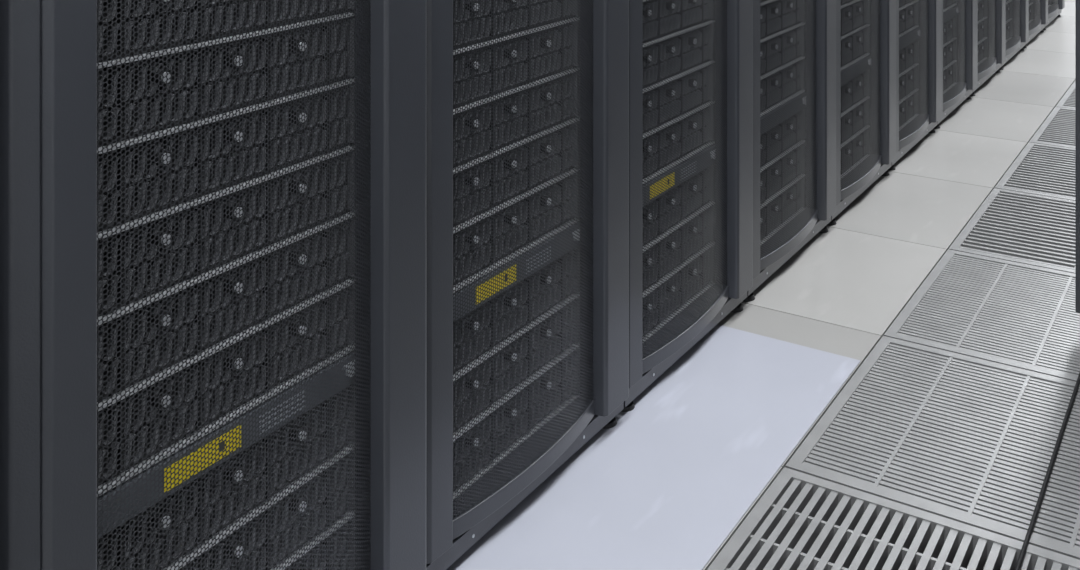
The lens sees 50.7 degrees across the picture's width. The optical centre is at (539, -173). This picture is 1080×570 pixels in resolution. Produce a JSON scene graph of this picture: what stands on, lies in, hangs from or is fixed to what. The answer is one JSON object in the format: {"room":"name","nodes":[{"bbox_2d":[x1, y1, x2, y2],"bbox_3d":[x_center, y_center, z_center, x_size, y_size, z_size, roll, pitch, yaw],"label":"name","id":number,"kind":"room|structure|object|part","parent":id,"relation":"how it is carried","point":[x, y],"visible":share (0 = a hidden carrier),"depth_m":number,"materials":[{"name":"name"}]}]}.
{"room":"server room","nodes":[
{"label":"server room","id":0,"kind":"room"},
{"bbox_2d":[703,0,1074,569],"bbox_3d":[1.800,1.340,3.572,5.400,0.480,12.600,0,0,32],"label":"floor","id":1,"kind":"structure","parent":0,"point":[841,292],"depth_m":3.16,"materials":[{"name":"tile"}]},
{"bbox_2d":[0,0,425,569],"bbox_3d":[-0.760,0.075,1.617,1.060,2.050,0.634,0,0,32],"label":"rack","id":2,"kind":"object","parent":1,"relation":"on","point":[213,212],"visible":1,"depth_m":1.32,"materials":[{"name":"metal"}]},
{"bbox_3d":[-0.433,0.736,1.405,0.160,0.038,0.480,0,0,32],"label":"blank panel","id":3,"kind":"part","parent":2,"relation":"part of","materials":[{"name":"black metal"}]},
{"bbox_3d":[-0.334,0.084,1.342,0.021,1.877,0.430,0,0,32],"label":"perforated panel","id":4,"kind":"part","parent":2,"relation":"part of","materials":[{"name":"grey metal"}]},
{"bbox_2d":[426,0,628,569],"bbox_3d":[-0.429,0.075,2.138,1.060,2.050,0.600,0,0,32],"label":"rack","id":5,"kind":"object","parent":1,"relation":"on","point":[527,101],"visible":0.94,"depth_m":1.84,"materials":[{"name":"metal"}]},
{"bbox_3d":[-0.111,0.736,1.911,0.160,0.038,0.480,0,0,32],"label":"blank panel","id":6,"kind":"part","parent":5,"relation":"part of","materials":[{"name":"black metal"}]},
{"bbox_3d":[-0.012,0.084,1.849,0.021,1.877,0.430,0,0,32],"label":"perforated panel","id":7,"kind":"part","parent":5,"relation":"part of","materials":[{"name":"grey metal"}]},
{"bbox_3d":[-0.440,0.065,2.144,1.035,2.030,0.600,0,0,32],"label":"frame","id":8,"kind":"part","parent":5,"relation":"part of","materials":[{"name":"paint"}]},
{"bbox_2d":[446,324,860,569],"bbox_3d":[0.132,1.099,1.821,0.327,0.003,1.455,0,0,32],"label":"tile","id":9,"kind":"object","parent":1,"relation":"on","point":[664,487],"visible":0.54,"depth_m":1.95,"materials":[{"name":"white tile"}]},
{"bbox_2d":[621,0,752,411],"bbox_3d":[-0.107,0.075,2.644,1.060,2.050,0.600,0,0,32],"label":"rack","id":10,"kind":"object","parent":1,"relation":"on","point":[691,61],"visible":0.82,"depth_m":2.36,"materials":[{"name":"metal"}]},
{"bbox_3d":[0.211,0.736,2.418,0.160,0.038,0.480,0,0,32],"label":"blank panel","id":11,"kind":"part","parent":10,"relation":"part of","materials":[{"name":"black metal"}]},
{"bbox_3d":[0.310,0.084,2.355,0.021,1.877,0.430,0,0,32],"label":"perforated panel","id":12,"kind":"part","parent":10,"relation":"part of","materials":[{"name":"grey metal"}]},
{"bbox_3d":[-0.117,0.065,2.651,1.035,2.030,0.600,0,0,32],"label":"frame","id":13,"kind":"part","parent":10,"relation":"part of","materials":[{"name":"paint"}]},
{"bbox_2d":[742,0,835,301],"bbox_3d":[0.215,0.075,3.150,1.060,2.050,0.600,0,0,32],"label":"rack","id":14,"kind":"object","parent":1,"relation":"on","point":[794,41],"visible":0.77,"depth_m":2.88,"materials":[{"name":"metal"}]},
{"bbox_3d":[0.533,0.736,2.924,0.160,0.038,0.480,0,0,32],"label":"blank panel","id":15,"kind":"part","parent":14,"relation":"part of","materials":[{"name":"metal"}]},
{"bbox_3d":[0.632,0.084,2.861,0.021,1.877,0.430,0,0,32],"label":"perforated panel","id":16,"kind":"part","parent":14,"relation":"part of","materials":[{"name":"grey metal"}]},
{"bbox_3d":[0.205,0.065,3.157,1.035,2.030,0.600,0,0,32],"label":"frame","id":17,"kind":"part","parent":14,"relation":"part of","materials":[{"name":"paint"}]},
{"bbox_2d":[826,0,895,225],"bbox_3d":[0.537,0.075,3.656,1.060,2.050,0.600,0,0,32],"label":"rack","id":18,"kind":"object","parent":1,"relation":"on","point":[865,29],"visible":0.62,"depth_m":3.42,"materials":[{"name":"metal"}]},
{"bbox_3d":[0.856,0.736,3.430,0.160,0.038,0.480,0,0,32],"label":"blank panel","id":19,"kind":"part","parent":18,"relation":"part of","materials":[{"name":"metal"}]},
{"bbox_3d":[0.955,0.084,3.367,0.021,1.877,0.430,0,0,32],"label":"perforated panel","id":20,"kind":"part","parent":18,"relation":"part of","materials":[{"name":"grey metal"}]},
{"bbox_3d":[0.527,0.065,3.663,1.035,2.030,0.600,0,0,32],"label":"frame","id":21,"kind":"part","parent":18,"relation":"part of","materials":[{"name":"paint"}]},
{"bbox_3d":[1.039,0.087,3.610,0.016,1.915,0.024,0,0,32],"label":"rail","id":22,"kind":"part","parent":18,"relation":"part of","materials":[{"name":"plastic"}]},
{"bbox_2d":[707,81,1079,569],"bbox_3d":[1.478,1.115,3.066,0.594,0.034,4.194,0,0,32],"label":"floor grate","id":23,"kind":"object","parent":1,"relation":"in","point":[968,440],"depth_m":2.10,"materials":[{"name":"metal"}]},
{"bbox_2d":[1015,373,1079,569],"bbox_3d":[0.540,1.095,1.385,0.071,0.006,2.523,0,0,30],"label":"power cable","id":24,"kind":"object","parent":23,"relation":"on","point":[1036,510],"visible":1,"depth_m":1.91,"materials":[{"name":"black rubber"}]},
{"bbox_2d":[887,0,940,170],"bbox_3d":[0.860,0.075,4.162,1.060,2.050,0.600,0,0,32],"label":"rack","id":25,"kind":"object","parent":1,"relation":"on","point":[918,22],"visible":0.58,"depth_m":3.96,"materials":[{"name":"metal"}]},
{"bbox_3d":[1.178,0.736,3.936,0.160,0.038,0.480,0,0,32],"label":"blank panel","id":26,"kind":"part","parent":25,"relation":"part of","materials":[{"name":"metal"}]},
{"bbox_3d":[1.277,0.084,3.873,0.021,1.877,0.430,0,0,32],"label":"perforated panel","id":27,"kind":"part","parent":25,"relation":"part of","materials":[{"name":"grey metal"}]},
{"bbox_2d":[934,0,976,128],"bbox_3d":[1.182,0.075,4.669,1.060,2.050,0.600,0,0,32],"label":"rack","id":28,"kind":"object","parent":1,"relation":"on","point":[958,17],"visible":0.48,"depth_m":4.46,"materials":[{"name":"metal"}]},
{"bbox_3d":[1.500,0.736,4.442,0.160,0.038,0.480,0,0,32],"label":"blank panel","id":29,"kind":"part","parent":28,"relation":"part of","materials":[{"name":"metal"}]},
{"bbox_3d":[1.599,0.084,4.379,0.021,1.877,0.430,0,0,32],"label":"perforated panel","id":30,"kind":"part","parent":28,"relation":"part of","materials":[{"name":"grey metal"}]},
{"bbox_2d":[970,0,1004,95],"bbox_3d":[1.504,0.075,5.175,1.060,2.050,0.600,0,0,32],"label":"rack","id":31,"kind":"object","parent":1,"relation":"on","point":[990,13],"visible":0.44,"depth_m":5.00,"materials":[{"name":"metal"}]},
{"bbox_3d":[1.921,0.084,4.886,0.021,1.877,0.430,0,0,32],"label":"perforated panel","id":32,"kind":"part","parent":31,"relation":"part of","materials":[{"name":"grey metal"}]},
{"bbox_3d":[1.925,0.074,4.905,0.060,1.948,0.596,0,0,32],"label":"door frame","id":33,"kind":"part","parent":31,"relation":"part of","materials":[{"name":"paint"}]},
{"bbox_2d":[999,0,1028,69],"bbox_3d":[1.826,0.075,5.681,1.060,2.050,0.600,0,0,32],"label":"rack","id":34,"kind":"object","parent":1,"relation":"on","point":[1016,11],"visible":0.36,"depth_m":5.52,"materials":[{"name":"metal"}]},
{"bbox_3d":[2.243,0.084,5.392,0.021,1.877,0.430,0,0,32],"label":"perforated panel","id":35,"kind":"part","parent":34,"relation":"part of","materials":[{"name":"grey metal"}]},
{"bbox_3d":[2.247,0.074,5.411,0.060,1.948,0.596,0,0,32],"label":"door frame","id":36,"kind":"part","parent":34,"relation":"part of","materials":[{"name":"paint"}]},
{"bbox_2d":[1023,0,1047,48],"bbox_3d":[2.148,0.075,6.187,1.060,2.050,0.600,0,0,32],"label":"rack","id":37,"kind":"object","parent":1,"relation":"on","point":[1038,9],"visible":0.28,"depth_m":5.97,"materials":[{"name":"metal"}]},
{"bbox_3d":[2.566,0.084,5.898,0.021,1.877,0.430,0,0,32],"label":"perforated panel","id":38,"kind":"part","parent":37,"relation":"part of","materials":[{"name":"grey metal"}]},
{"bbox_3d":[2.569,0.074,5.917,0.060,1.948,0.596,0,0,32],"label":"door frame","id":39,"kind":"part","parent":37,"relation":"part of","materials":[{"name":"paint"}]},
{"bbox_2d":[1043,0,1064,29],"bbox_3d":[2.470,0.075,6.693,1.060,2.050,0.600,0,0,32],"label":"rack","id":40,"kind":"object","parent":1,"relation":"on","point":[1054,6],"visible":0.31,"depth_m":6.44,"materials":[{"name":"metal"}]},
{"bbox_3d":[2.888,0.084,6.404,0.021,1.877,0.430,0,0,32],"label":"perforated panel","id":41,"kind":"part","parent":40,"relation":"part of","materials":[{"name":"grey metal"}]},
{"bbox_3d":[2.460,0.065,6.700,1.035,2.030,0.600,0,0,32],"label":"frame","id":42,"kind":"part","parent":40,"relation":"part of","materials":[{"name":"paint"}]},
{"bbox_3d":[2.891,0.074,6.423,0.060,1.948,0.596,0,0,32],"label":"door frame","id":43,"kind":"part","parent":40,"relation":"part of","materials":[{"name":"paint"}]},
{"bbox_2d":[1075,0,1079,312],"bbox_3d":[1.710,0.075,1.807,1.654,2.050,0.636,0,0,32],"label":"rack","id":44,"kind":"object","parent":1,"relation":"on","point":[1077,2],"visible":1,"depth_m":2.46,"materials":[{"name":"metal"}]}
]}

